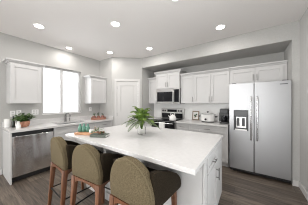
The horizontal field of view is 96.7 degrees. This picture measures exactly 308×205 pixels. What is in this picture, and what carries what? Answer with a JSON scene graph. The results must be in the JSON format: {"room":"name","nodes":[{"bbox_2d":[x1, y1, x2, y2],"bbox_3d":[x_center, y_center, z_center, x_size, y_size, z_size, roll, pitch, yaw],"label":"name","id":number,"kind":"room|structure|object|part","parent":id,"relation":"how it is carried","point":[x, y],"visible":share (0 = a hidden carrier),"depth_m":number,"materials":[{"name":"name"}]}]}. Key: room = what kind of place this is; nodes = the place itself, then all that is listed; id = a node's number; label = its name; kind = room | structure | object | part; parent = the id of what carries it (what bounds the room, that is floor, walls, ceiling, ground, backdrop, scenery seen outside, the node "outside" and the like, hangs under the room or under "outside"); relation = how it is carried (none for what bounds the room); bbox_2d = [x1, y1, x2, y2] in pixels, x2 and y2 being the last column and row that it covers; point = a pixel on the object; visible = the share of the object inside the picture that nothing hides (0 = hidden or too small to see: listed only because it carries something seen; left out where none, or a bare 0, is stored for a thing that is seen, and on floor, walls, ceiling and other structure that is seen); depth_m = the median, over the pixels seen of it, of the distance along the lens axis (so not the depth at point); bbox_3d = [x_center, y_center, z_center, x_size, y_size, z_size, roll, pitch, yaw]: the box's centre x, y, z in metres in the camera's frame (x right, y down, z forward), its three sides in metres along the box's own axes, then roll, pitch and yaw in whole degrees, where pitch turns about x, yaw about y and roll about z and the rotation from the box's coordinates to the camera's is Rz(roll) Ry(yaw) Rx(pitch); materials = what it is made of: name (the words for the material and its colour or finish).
{"room":"kitchen","nodes":[
{"label":"kitchen","id":0,"kind":"room"},
{"bbox_2d":[0,32,99,173],"bbox_3d":[-3.700,0.001,1.687,0.150,2.743,6.990,0,0,35],"label":"wall","id":1,"kind":"structure","parent":0,"point":[11,46],"depth_m":3.12,"materials":[{"name":"white paint"}]},
{"bbox_2d":[2,57,44,103],"bbox_3d":[-2.628,-0.414,2.787,0.370,0.828,0.575,0,0,35],"label":"upper cabinet","id":2,"kind":"object","parent":1,"relation":"attached to","point":[23,78],"visible":1,"depth_m":2.67,"materials":[{"name":"grey paint"}]},
{"bbox_3d":[-2.628,-0.787,2.787,0.370,0.082,0.575,0,0,34],"label":"crown moulding","id":3,"kind":"part","parent":2,"relation":"part of","materials":[{"name":"grey paint"}]},
{"bbox_3d":[-2.512,-0.375,2.707,0.019,0.742,0.459,0,0,34],"label":"door","id":4,"kind":"part","parent":2,"relation":"part of","materials":[{"name":"grey paint"}]},
{"bbox_2d":[32,109,38,114],"bbox_3d":[-2.658,0.192,3.064,0.008,0.116,0.120,0,0,35],"label":"outlet plate","id":5,"kind":"object","parent":1,"relation":"attached to","point":[36,111],"visible":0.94,"depth_m":3.07,"materials":[{"name":"white plastic"}]},
{"bbox_2d":[2,115,99,126],"bbox_3d":[-2.337,0.408,3.519,0.019,0.100,2.123,0,0,34],"label":"backsplash","id":6,"kind":"structure","parent":1,"relation":"attached to","point":[37,121],"depth_m":3.37,"materials":[{"name":"white tile"}]},
{"bbox_2d":[42,66,80,114],"bbox_3d":[-2.380,-0.313,3.571,0.132,1.170,0.900,0,0,35],"label":"window","id":7,"kind":"structure","parent":1,"relation":"in","point":[47,67],"depth_m":3.56,"materials":[{"name":"grey plastic"}]},
{"bbox_2d":[83,75,106,103],"bbox_3d":[-1.747,-0.394,4.068,0.370,0.788,0.543,0,0,35],"label":"upper cabinet","id":8,"kind":"object","parent":1,"relation":"attached to","point":[95,86],"visible":1,"depth_m":3.94,"materials":[{"name":"grey paint"}]},
{"bbox_3d":[-1.747,-0.747,4.068,0.370,0.082,0.543,0,0,34],"label":"crown moulding","id":9,"kind":"part","parent":8,"relation":"part of","materials":[{"name":"grey paint"}]},
{"bbox_3d":[-1.615,-0.355,4.011,0.019,0.702,0.482,0,0,34],"label":"door","id":10,"kind":"part","parent":8,"relation":"part of","materials":[{"name":"grey paint"}]},
{"bbox_2d":[100,57,111,115],"bbox_3d":[-1.454,0.001,4.294,0.600,2.743,0.150,0,0,35],"label":"wall","id":11,"kind":"structure","parent":0,"point":[106,64],"depth_m":4.18,"materials":[{"name":"white paint"}]},
{"bbox_2d":[112,57,141,125],"bbox_3d":[-0.813,0.001,4.164,0.887,2.743,0.120,0,0,-5],"label":"wall","id":12,"kind":"structure","parent":0,"point":[122,68],"depth_m":4.10,"materials":[{"name":"white paint"}]},
{"bbox_2d":[100,115,112,118],"bbox_3d":[-1.472,0.408,4.201,0.634,0.100,0.019,0,0,34],"label":"backsplash","id":13,"kind":"structure","parent":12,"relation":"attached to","point":[107,116],"depth_m":4.12,"materials":[{"name":"white tile"}]},
{"bbox_2d":[117,81,137,124],"bbox_3d":[-0.794,0.352,4.087,0.624,2.024,0.096,0,0,-5],"label":"door","id":14,"kind":"structure","parent":12,"relation":"in","point":[127,92],"depth_m":4.10,"materials":[{"name":"grey paint"}]},
{"bbox_3d":[-0.793,-0.143,4.112,0.367,0.740,0.010,0,0,-5],"label":"raised panel","id":15,"kind":"part","parent":14,"relation":"part of","materials":[{"name":"grey paint"}]},
{"bbox_3d":[-0.793,0.772,4.112,0.367,0.710,0.010,0,0,-5],"label":"raised panel","id":16,"kind":"part","parent":14,"relation":"part of","materials":[{"name":"grey paint"}]},
{"bbox_2d":[115,79,139,125],"bbox_3d":[-0.792,0.321,4.098,0.759,2.103,0.017,0,0,-6],"label":"trim","id":17,"kind":"structure","parent":12,"relation":"attached to","point":[116,80],"depth_m":4.07,"materials":[{"name":"grey paint"}]},
{"bbox_2d":[142,68,153,116],"bbox_3d":[-0.231,0.001,4.466,0.140,2.743,0.620,0,0,35],"label":"wall","id":18,"kind":"structure","parent":0,"point":[146,74],"depth_m":4.33,"materials":[{"name":"white paint"}]},
{"bbox_2d":[0,0,307,60],"bbox_3d":[-1.419,-1.421,0.830,5.080,0.100,8.360,0,0,35],"label":"ceiling","id":19,"kind":"structure","parent":0,"point":[84,26],"depth_m":2.26,"materials":[{"name":"white paint"}]},
{"bbox_2d":[33,23,44,28],"bbox_3d":[-2.035,-1.366,2.424,0.173,0.010,0.173,0,0,35],"label":"recessed light","id":20,"kind":"object","parent":19,"relation":"in","point":[37,25],"visible":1,"depth_m":2.41,"materials":[{"name":"white"}]},
{"bbox_2d":[110,21,120,26],"bbox_3d":[-0.664,-1.366,2.362,0.173,0.010,0.173,0,0,35],"label":"recessed light","id":21,"kind":"object","parent":19,"relation":"in","point":[113,23],"visible":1,"depth_m":2.34,"materials":[{"name":"white"}]},
{"bbox_2d":[215,24,225,29],"bbox_3d":[1.191,-1.366,2.457,0.173,0.010,0.173,0,0,35],"label":"recessed light","id":22,"kind":"object","parent":19,"relation":"in","point":[219,27],"visible":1,"depth_m":2.44,"materials":[{"name":"white"}]},
{"bbox_2d":[0,166,307,204],"bbox_3d":[-1.419,1.422,0.830,5.080,0.100,8.360,0,0,35],"label":"floor","id":23,"kind":"structure","parent":0,"point":[238,187],"depth_m":2.11,"materials":[{"name":"brown wood"}]},
{"bbox_2d":[3,130,11,184],"bbox_3d":[-2.669,0.935,2.485,0.644,0.874,0.019,0,0,35],"label":"end panel","id":24,"kind":"object","parent":23,"relation":"on","point":[7,137],"visible":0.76,"depth_m":2.41,"materials":[{"name":"grey paint"}]},
{"bbox_2d":[12,128,53,181],"bbox_3d":[-2.494,0.936,2.750,0.632,0.864,0.609,0,0,35],"label":"dishwasher","id":25,"kind":"object","parent":23,"relation":"on","point":[31,152],"visible":0.64,"depth_m":2.53,"materials":[{"name":"grey metal"}]},
{"bbox_3d":[-2.262,0.529,2.590,0.064,0.050,0.601,0,0,34],"label":"control panel","id":26,"kind":"part","parent":25,"relation":"part of","materials":[{"name":"black plastic"}]},
{"bbox_2d":[47,136,90,204],"bbox_3d":[-1.105,0.897,1.897,0.506,0.951,0.497,0,0,37],"label":"bar stool","id":27,"kind":"object","parent":23,"relation":"on","point":[62,150],"visible":0.64,"depth_m":1.67,"materials":[{"name":"brown"}]},
{"bbox_3d":[-1.385,1.083,1.859,0.062,0.579,0.088,0,0,37],"label":"leg","id":28,"kind":"part","parent":27,"relation":"part of","materials":[{"name":"brown wood"}]},
{"bbox_3d":[-1.239,0.608,1.722,0.440,0.360,0.057,0,0,37],"label":"panel","id":29,"kind":"part","parent":27,"relation":"part of","materials":[{"name":"fabric"}]},
{"bbox_3d":[-1.211,0.608,1.758,0.450,0.368,0.116,0,0,37],"label":"backrest","id":30,"kind":"part","parent":27,"relation":"part of","materials":[{"name":"fabric"}]},
{"bbox_3d":[-1.069,1.083,1.617,0.062,0.579,0.088,0,0,37],"label":"leg","id":31,"kind":"part","parent":27,"relation":"part of","materials":[{"name":"brown wood"}]},
{"bbox_3d":[-0.906,0.644,1.796,0.052,0.294,0.418,0,0,41],"label":"arm","id":32,"kind":"part","parent":27,"relation":"part of","materials":[{"name":"brown fabric"}]},
{"bbox_3d":[-1.256,0.644,2.063,0.052,0.294,0.418,0,0,33],"label":"arm","id":33,"kind":"part","parent":27,"relation":"part of","materials":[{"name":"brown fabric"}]},
{"bbox_2d":[53,123,93,144],"bbox_3d":[-2.052,0.935,3.372,0.656,0.874,0.910,0,0,35],"label":"base cabinet","id":34,"kind":"object","parent":23,"relation":"on","point":[58,131],"visible":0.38,"depth_m":3.07,"materials":[{"name":"grey paint"}]},
{"bbox_2d":[2,115,112,132],"bbox_3d":[-2.076,0.427,3.339,0.654,0.138,2.123,0,0,35],"label":"countertop","id":35,"kind":"structure","parent":34,"relation":"on","point":[37,124],"depth_m":3.14,"materials":[{"name":"white stone"}]},
{"bbox_2d":[4,118,11,127],"bbox_3d":[-2.833,0.374,2.657,0.114,0.165,0.114,0,0,35],"label":"canister","id":36,"kind":"object","parent":35,"relation":"on","point":[7,122],"visible":0.91,"depth_m":2.62,"materials":[{"name":"white ceramic"}]},
{"bbox_2d":[15,121,20,128],"bbox_3d":[-2.506,0.392,2.523,0.083,0.130,0.089,0,0,35],"label":"jug","id":37,"kind":"object","parent":35,"relation":"on","point":[18,125],"visible":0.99,"depth_m":2.51,"materials":[{"name":"white ceramic"}]},
{"bbox_2d":[10,113,34,126],"bbox_3d":[-2.539,0.315,2.681,0.398,0.285,0.405,0,0,35],"label":"potted plant","id":38,"kind":"object","parent":35,"relation":"on","point":[24,121],"visible":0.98,"depth_m":2.63,"materials":[{"name":"plant"}]},
{"bbox_3d":[-2.528,0.400,2.678,0.158,0.115,0.158,0,0,34],"label":"pot","id":39,"kind":"part","parent":38,"relation":"part of","materials":[{"name":"ceramic"}]},
{"bbox_2d":[64,113,70,121],"bbox_3d":[-2.167,0.334,3.482,0.218,0.245,0.148,0,0,35],"label":"kitchen faucet","id":40,"kind":"object","parent":35,"relation":"on","point":[65,116],"visible":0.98,"depth_m":3.47,"materials":[{"name":"grey metal"}]},
{"bbox_2d":[91,117,105,119],"bbox_3d":[-1.589,0.419,3.920,0.382,0.075,0.160,0,0,-28],"label":"wooden tray","id":41,"kind":"object","parent":35,"relation":"on","point":[96,118],"visible":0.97,"depth_m":3.85,"materials":[{"name":"brown wood"}]},
{"bbox_3d":[-1.948,0.962,3.025,0.019,0.596,0.449,0,0,34],"label":"door","id":42,"kind":"part","parent":34,"relation":"part of","materials":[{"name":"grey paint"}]},
{"bbox_2d":[70,144,123,204],"bbox_3d":[-0.620,0.897,1.594,0.506,0.951,0.497,0,0,29],"label":"bar stool","id":43,"kind":"object","parent":23,"relation":"on","point":[91,166],"visible":0.77,"depth_m":1.38,"materials":[{"name":"brown fabric"}]},
{"bbox_3d":[-0.891,1.083,1.514,0.062,0.579,0.088,0,0,29],"label":"leg","id":44,"kind":"part","parent":43,"relation":"part of","materials":[{"name":"brown wood"}]},
{"bbox_3d":[-0.726,0.608,1.401,0.440,0.360,0.057,0,0,29],"label":"panel","id":45,"kind":"part","parent":43,"relation":"part of","materials":[{"name":"beige fabric"}]},
{"bbox_3d":[-0.704,0.608,1.441,0.450,0.368,0.116,0,0,29],"label":"backrest","id":46,"kind":"part","parent":43,"relation":"part of","materials":[{"name":"beige fabric"}]},
{"bbox_3d":[-0.542,1.083,1.323,0.062,0.579,0.088,0,0,29],"label":"leg","id":47,"kind":"part","parent":43,"relation":"part of","materials":[{"name":"brown wood"}]},
{"bbox_3d":[-0.698,1.083,1.871,0.057,0.579,0.059,0,0,29],"label":"leg","id":48,"kind":"part","parent":43,"relation":"part of","materials":[{"name":"brown wood"}]},
{"bbox_3d":[-0.408,0.644,1.523,0.052,0.294,0.418,0,0,33],"label":"arm","id":49,"kind":"part","parent":43,"relation":"part of","materials":[{"name":"brown fabric"}]},
{"bbox_2d":[94,121,111,128],"bbox_3d":[-1.635,0.935,3.979,0.656,0.874,0.560,0,0,35],"label":"base cabinet","id":50,"kind":"object","parent":23,"relation":"on","point":[104,124],"visible":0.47,"depth_m":3.79,"materials":[{"name":"grey paint"}]},
{"bbox_2d":[65,124,222,204],"bbox_3d":[-0.148,0.915,2.013,1.976,0.914,1.280,0,0,35],"label":"kitchen island","id":51,"kind":"object","parent":23,"relation":"on","point":[196,157],"visible":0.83,"depth_m":1.47,"materials":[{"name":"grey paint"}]},
{"bbox_3d":[-0.349,1.319,1.734,1.880,0.105,0.010,0,0,34],"label":"baseboard","id":52,"kind":"part","parent":51,"relation":"part of","materials":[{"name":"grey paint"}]},
{"bbox_2d":[65,124,222,174],"bbox_3d":[-0.159,0.477,2.020,1.950,0.038,1.280,0,0,34],"label":"island countertop","id":53,"kind":"structure","parent":51,"relation":"on","point":[180,150],"depth_m":1.54,"materials":[{"name":"white stone"}]},
{"bbox_2d":[74,132,95,134],"bbox_3d":[-0.994,0.442,2.033,0.341,0.030,0.130,0,0,12],"label":"wooden board","id":54,"kind":"object","parent":53,"relation":"on","point":[75,133],"visible":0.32,"depth_m":1.99,"materials":[{"name":"brown wood"}]},
{"bbox_2d":[82,123,85,131],"bbox_3d":[-1.062,0.364,2.077,0.060,0.126,0.059,0,0,35],"label":"bottle","id":55,"kind":"object","parent":54,"relation":"on","point":[83,126],"visible":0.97,"depth_m":2.06,"materials":[{"name":"green glass"}]},
{"bbox_2d":[90,133,109,137],"bbox_3d":[-0.751,0.440,1.900,0.230,0.035,0.120,0,0,9],"label":"book","id":56,"kind":"object","parent":53,"relation":"on","point":[102,135],"visible":0.99,"depth_m":1.85,"materials":[{"name":"grey paper"}]},
{"bbox_2d":[91,127,105,133],"bbox_3d":[-0.781,0.370,1.918,0.265,0.098,0.200,0,0,35],"label":"posy","id":57,"kind":"object","parent":56,"relation":"on","point":[96,130],"visible":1,"depth_m":1.89,"materials":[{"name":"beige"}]},
{"bbox_3d":[-0.343,0.881,1.744,1.876,0.762,0.014,0,0,34],"label":"panel","id":58,"kind":"part","parent":51,"relation":"part of","materials":[{"name":"grey paint"}]},
{"bbox_3d":[0.457,0.935,1.232,0.018,0.874,0.076,0,0,34],"label":"corner post","id":59,"kind":"part","parent":51,"relation":"part of","materials":[{"name":"grey paint"}]},
{"bbox_3d":[0.625,0.591,1.473,0.019,0.162,0.465,0,0,34],"label":"drawer","id":60,"kind":"part","parent":51,"relation":"part of","materials":[{"name":"grey paint"}]},
{"bbox_3d":[0.625,0.970,1.473,0.019,0.580,0.465,0,0,34],"label":"door","id":61,"kind":"part","parent":51,"relation":"part of","materials":[{"name":"grey paint"}]},
{"bbox_3d":[0.866,0.883,1.826,0.019,0.767,0.370,0,0,34],"label":"panel","id":62,"kind":"part","parent":51,"relation":"part of","materials":[{"name":"grey paint"}]},
{"bbox_3d":[-0.183,0.370,2.037,0.120,0.175,0.120,0,0,34],"label":"glass vase","id":63,"kind":"object","parent":51,"relation":"on","visible":0},
{"bbox_2d":[122,106,159,131],"bbox_3d":[-0.183,0.218,2.019,0.546,0.358,0.492,0,0,-38],"label":"bouquet","id":64,"kind":"object","parent":63,"relation":"in","point":[141,115],"visible":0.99,"depth_m":1.96,"materials":[{"name":"green plant"}]},
{"bbox_2d":[109,156,180,204],"bbox_3d":[-0.088,0.897,1.240,0.506,0.951,0.497,0,0,35],"label":"bar stool","id":65,"kind":"object","parent":23,"relation":"on","point":[132,182],"visible":1,"depth_m":1.05,"materials":[{"name":"fabric"}]},
{"bbox_3d":[-0.365,1.083,1.188,0.062,0.579,0.088,0,0,34],"label":"leg","id":66,"kind":"part","parent":65,"relation":"part of","materials":[{"name":"brown wood"}]},
{"bbox_3d":[-0.212,0.608,1.059,0.440,0.360,0.057,0,0,34],"label":"panel","id":67,"kind":"part","parent":65,"relation":"part of","materials":[{"name":"beige fabric"}]},
{"bbox_3d":[-0.187,0.608,1.097,0.450,0.368,0.116,0,0,34],"label":"backrest","id":68,"kind":"part","parent":65,"relation":"part of","materials":[{"name":"beige fabric"}]},
{"bbox_3d":[0.116,0.644,1.149,0.052,0.294,0.418,0,0,38],"label":"arm","id":69,"kind":"part","parent":65,"relation":"part of","materials":[{"name":"brown fabric"}]},
{"bbox_3d":[0.194,1.083,1.295,0.057,0.579,0.059,0,0,34],"label":"leg","id":70,"kind":"part","parent":65,"relation":"part of","materials":[{"name":"brown wood"}]},
{"bbox_2d":[151,108,184,128],"bbox_3d":[0.395,0.759,3.967,0.757,1.225,0.701,0,0,35],"label":"electric range","id":71,"kind":"object","parent":23,"relation":"on","point":[179,112],"visible":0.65,"depth_m":4.02,"materials":[{"name":"grey metal"}]},
{"bbox_2d":[159,122,164,127],"bbox_3d":[0.212,0.714,3.681,0.161,0.428,0.052,0,0,35],"label":"dish towel","id":72,"kind":"object","parent":71,"relation":"hanging from","point":[161,124],"visible":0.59,"depth_m":3.66,"materials":[{"name":"white fabric"}]},
{"bbox_2d":[154,118,182,121],"bbox_3d":[0.387,0.465,3.955,0.757,0.023,0.550,0,0,34],"label":"cooktop","id":73,"kind":"object","parent":71,"relation":"in","point":[157,119],"depth_m":3.88,"materials":[{"name":"black glass"}]},
{"bbox_2d":[168,112,175,120],"bbox_3d":[0.501,0.347,3.696,0.191,0.212,0.191,0,0,-11],"label":"kettle","id":74,"kind":"object","parent":71,"relation":"on","point":[172,117],"visible":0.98,"depth_m":3.63,"materials":[{"name":"white ceramic"}]},
{"bbox_3d":[0.544,0.372,4.184,0.697,0.150,0.010,0,0,34],"label":"vent panel","id":75,"kind":"part","parent":71,"relation":"part of","materials":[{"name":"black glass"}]},
{"bbox_2d":[176,123,189,130],"bbox_3d":[0.881,0.935,3.689,0.345,0.874,0.640,0,0,35],"label":"base cabinet","id":76,"kind":"object","parent":23,"relation":"on","point":[179,126],"visible":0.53,"depth_m":3.46,"materials":[{"name":"grey paint"}]},
{"bbox_2d":[189,124,228,166],"bbox_3d":[1.372,0.935,3.351,0.845,0.874,0.640,0,0,35],"label":"base cabinet","id":77,"kind":"object","parent":23,"relation":"on","point":[224,131],"visible":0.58,"depth_m":2.96,"materials":[{"name":"grey paint"}]},
{"bbox_2d":[176,119,228,126],"bbox_3d":[1.229,0.477,3.447,1.193,0.038,0.644,0,0,35],"label":"countertop","id":78,"kind":"structure","parent":77,"relation":"on","point":[185,121],"depth_m":3.30,"materials":[{"name":"white stone"}]},
{"bbox_2d":[192,111,198,119],"bbox_3d":[1.162,0.335,3.818,0.185,0.245,0.049,0,0,35],"label":"picture frame","id":79,"kind":"object","parent":78,"relation":"on","point":[195,114],"visible":0.99,"depth_m":3.82,"materials":[{"name":"brown wood"}]},
{"bbox_2d":[193,112,197,118],"bbox_3d":[1.164,0.335,3.821,0.145,0.204,0.034,0,0,34],"label":"print","id":80,"kind":"object","parent":79,"relation":"attached to","point":[195,114],"depth_m":3.82,"materials":[{"name":"white paper"}]},
{"bbox_2d":[199,111,217,122],"bbox_3d":[1.329,0.325,3.390,0.430,0.264,0.279,0,0,35],"label":"slow cooker","id":81,"kind":"object","parent":78,"relation":"on","point":[210,118],"visible":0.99,"depth_m":3.29,"materials":[{"name":"white ceramic"}]},
{"bbox_2d":[219,108,228,123],"bbox_3d":[1.624,0.288,3.184,0.210,0.337,0.213,0,0,35],"label":"coffee maker","id":82,"kind":"object","parent":78,"relation":"on","point":[224,113],"visible":1,"depth_m":3.13,"materials":[{"name":"black plastic"}]},
{"bbox_3d":[1.657,0.322,3.241,0.200,0.199,0.080,0,0,34],"label":"water tank","id":83,"kind":"part","parent":82,"relation":"part of","materials":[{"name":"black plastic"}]},
{"bbox_3d":[1.216,0.584,3.124,0.839,0.147,0.019,0,0,34],"label":"drawer","id":84,"kind":"part","parent":77,"relation":"part of","materials":[{"name":"grey paint"}]},
{"bbox_3d":[1.390,0.962,3.005,0.416,0.596,0.019,0,0,34],"label":"door","id":85,"kind":"part","parent":77,"relation":"part of","materials":[{"name":"grey paint"}]},
{"bbox_2d":[229,79,291,182],"bbox_3d":[2.082,0.482,2.781,0.918,1.779,0.748,0,0,35],"label":"refrigerator","id":86,"kind":"object","parent":23,"relation":"on","point":[260,113],"visible":1,"depth_m":2.48,"materials":[{"name":"silver metal"}]},
{"bbox_3d":[1.716,0.195,2.705,0.220,0.134,0.073,0,0,34],"label":"control panel","id":87,"kind":"part","parent":86,"relation":"part of","materials":[{"name":"black glass"}]},
{"bbox_3d":[1.720,0.447,2.706,0.398,1.680,0.068,0,0,34],"label":"freezer door","id":88,"kind":"part","parent":86,"relation":"part of","materials":[{"name":"silver metal"}]},
{"bbox_3d":[1.813,0.282,2.559,0.029,0.848,0.077,0,0,34],"label":"handle","id":89,"kind":"part","parent":86,"relation":"part of","materials":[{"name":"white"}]},
{"bbox_3d":[1.890,0.282,2.506,0.029,0.848,0.077,0,0,34],"label":"handle","id":90,"kind":"part","parent":86,"relation":"part of","materials":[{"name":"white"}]},
{"bbox_3d":[2.100,0.447,2.445,0.500,1.680,0.068,0,0,34],"label":"fridge door","id":91,"kind":"part","parent":86,"relation":"part of","materials":[{"name":"silver metal"}]},
{"bbox_2d":[142,22,291,71],"bbox_3d":[1.162,-1.222,3.491,3.260,0.298,0.650,0,0,35],"label":"wall","id":92,"kind":"structure","parent":0,"point":[275,39],"depth_m":2.94,"materials":[{"name":"white paint"}]},
{"bbox_2d":[154,52,283,120],"bbox_3d":[1.405,0.001,3.784,3.610,2.743,0.132,0,0,35],"label":"wall","id":93,"kind":"structure","parent":0,"point":[273,57],"depth_m":3.62,"materials":[{"name":"white paint"}]},
{"bbox_2d":[148,77,155,103],"bbox_3d":[0.041,-0.404,4.433,0.345,0.808,0.365,0,0,35],"label":"upper cabinet","id":94,"kind":"object","parent":93,"relation":"attached to","point":[152,81],"visible":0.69,"depth_m":4.33,"materials":[{"name":"grey paint"}]},
{"bbox_2d":[154,69,186,88],"bbox_3d":[0.481,-0.680,4.088,0.872,0.505,0.436,0,0,35],"label":"upper cabinet","id":95,"kind":"object","parent":93,"relation":"attached to","point":[169,79],"visible":0.92,"depth_m":3.91,"materials":[{"name":"grey paint"}]},
{"bbox_3d":[0.226,-0.641,4.053,0.375,0.419,0.019,0,0,34],"label":"door","id":96,"kind":"part","parent":95,"relation":"part of","materials":[{"name":"grey paint"}]},
{"bbox_2d":[156,88,180,103],"bbox_3d":[0.476,-0.209,4.081,0.760,0.433,0.449,0,0,35],"label":"microwave","id":97,"kind":"object","parent":95,"relation":"attached to","point":[172,95],"visible":0.92,"depth_m":3.91,"materials":[{"name":"grey metal"}]},
{"bbox_3d":[0.310,-0.209,4.002,0.575,0.432,0.027,0,0,34],"label":"door","id":98,"kind":"part","parent":97,"relation":"part of","materials":[{"name":"silver metal"}]},
{"bbox_3d":[0.624,-0.209,3.786,0.182,0.432,0.027,0,0,34],"label":"control panel","id":99,"kind":"part","parent":97,"relation":"part of","materials":[{"name":"silver metal"}]},
{"bbox_3d":[0.481,-0.892,4.088,0.872,0.082,0.435,0,0,34],"label":"crown moulding","id":100,"kind":"part","parent":95,"relation":"part of","materials":[{"name":"grey paint"}]},
{"bbox_3d":[0.540,-0.641,3.837,0.375,0.419,0.019,0,0,34],"label":"door","id":101,"kind":"part","parent":95,"relation":"part of","materials":[{"name":"grey paint"}]},
{"bbox_2d":[180,72,193,103],"bbox_3d":[0.971,-0.404,3.793,0.372,0.808,0.366,0,0,35],"label":"upper cabinet","id":102,"kind":"object","parent":93,"relation":"attached to","point":[187,79],"visible":0.88,"depth_m":3.68,"materials":[{"name":"grey paint"}]},
{"bbox_3d":[0.972,-0.767,3.793,0.372,0.082,0.365,0,0,34],"label":"crown moulding","id":103,"kind":"part","parent":102,"relation":"part of","materials":[{"name":"grey paint"}]},
{"bbox_2d":[194,68,229,103],"bbox_3d":[1.461,-0.404,3.457,0.815,0.808,0.366,0,0,35],"label":"upper cabinet","id":104,"kind":"object","parent":93,"relation":"attached to","point":[210,86],"visible":0.9,"depth_m":3.31,"materials":[{"name":"grey paint"}]},
{"bbox_3d":[1.216,-0.365,3.458,0.404,0.722,0.019,0,0,34],"label":"door","id":105,"kind":"part","parent":104,"relation":"part of","materials":[{"name":"grey paint"}]},
{"bbox_3d":[1.461,-0.767,3.457,0.815,0.082,0.365,0,0,34],"label":"crown moulding","id":106,"kind":"part","parent":104,"relation":"part of","materials":[{"name":"grey paint"}]},
{"bbox_3d":[1.552,-0.365,3.227,0.399,0.722,0.019,0,0,34],"label":"door","id":107,"kind":"part","parent":104,"relation":"part of","materials":[{"name":"grey paint"}]},
{"bbox_2d":[230,60,287,83],"bbox_3d":[2.187,-0.618,2.951,0.950,0.380,0.376,0,0,35],"label":"upper cabinet","id":108,"kind":"object","parent":93,"relation":"attached to","point":[277,70],"visible":0.83,"depth_m":2.79,"materials":[{"name":"grey paint"}]},
{"bbox_3d":[1.913,-0.579,2.967,0.434,0.294,0.019,0,0,34],"label":"door","id":109,"kind":"part","parent":108,"relation":"part of","materials":[{"name":"grey paint"}]},
{"bbox_3d":[2.188,-0.767,2.952,0.950,0.082,0.375,0,0,34],"label":"crown moulding","id":110,"kind":"part","parent":108,"relation":"part of","materials":[{"name":"grey paint"}]},
{"bbox_3d":[2.276,-0.579,2.718,0.434,0.294,0.019,0,0,34],"label":"door","id":111,"kind":"part","parent":108,"relation":"part of","materials":[{"name":"grey paint"}]},
{"bbox_2d":[284,20,299,183],"bbox_3d":[2.591,0.001,2.508,0.210,2.743,0.650,0,0,35],"label":"wall","id":112,"kind":"structure","parent":0,"point":[292,52],"depth_m":2.28,"materials":[{"name":"white paint"}]},
{"bbox_2d":[292,179,298,186],"bbox_3d":[2.348,1.322,2.273,0.074,0.100,0.014,0,0,35],"label":"baseboard","id":113,"kind":"structure","parent":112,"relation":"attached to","point":[294,182],"depth_m":2.27,"materials":[{"name":"grey paint"}]},
{"bbox_2d":[300,8,307,192],"bbox_3d":[0.346,0.001,-0.838,0.120,2.743,7.410,0,0,35],"label":"wall","id":114,"kind":"structure","parent":0,"point":[304,19],"depth_m":2.06,"materials":[{"name":"white paint"}]},
{"bbox_2d":[299,181,307,200],"bbox_3d":[2.049,1.322,1.758,0.014,0.100,1.200,0,0,35],"label":"baseboard","id":115,"kind":"structure","parent":114,"relation":"attached to","point":[301,187],"depth_m":2.06,"materials":[{"name":"grey paint"}]}
]}

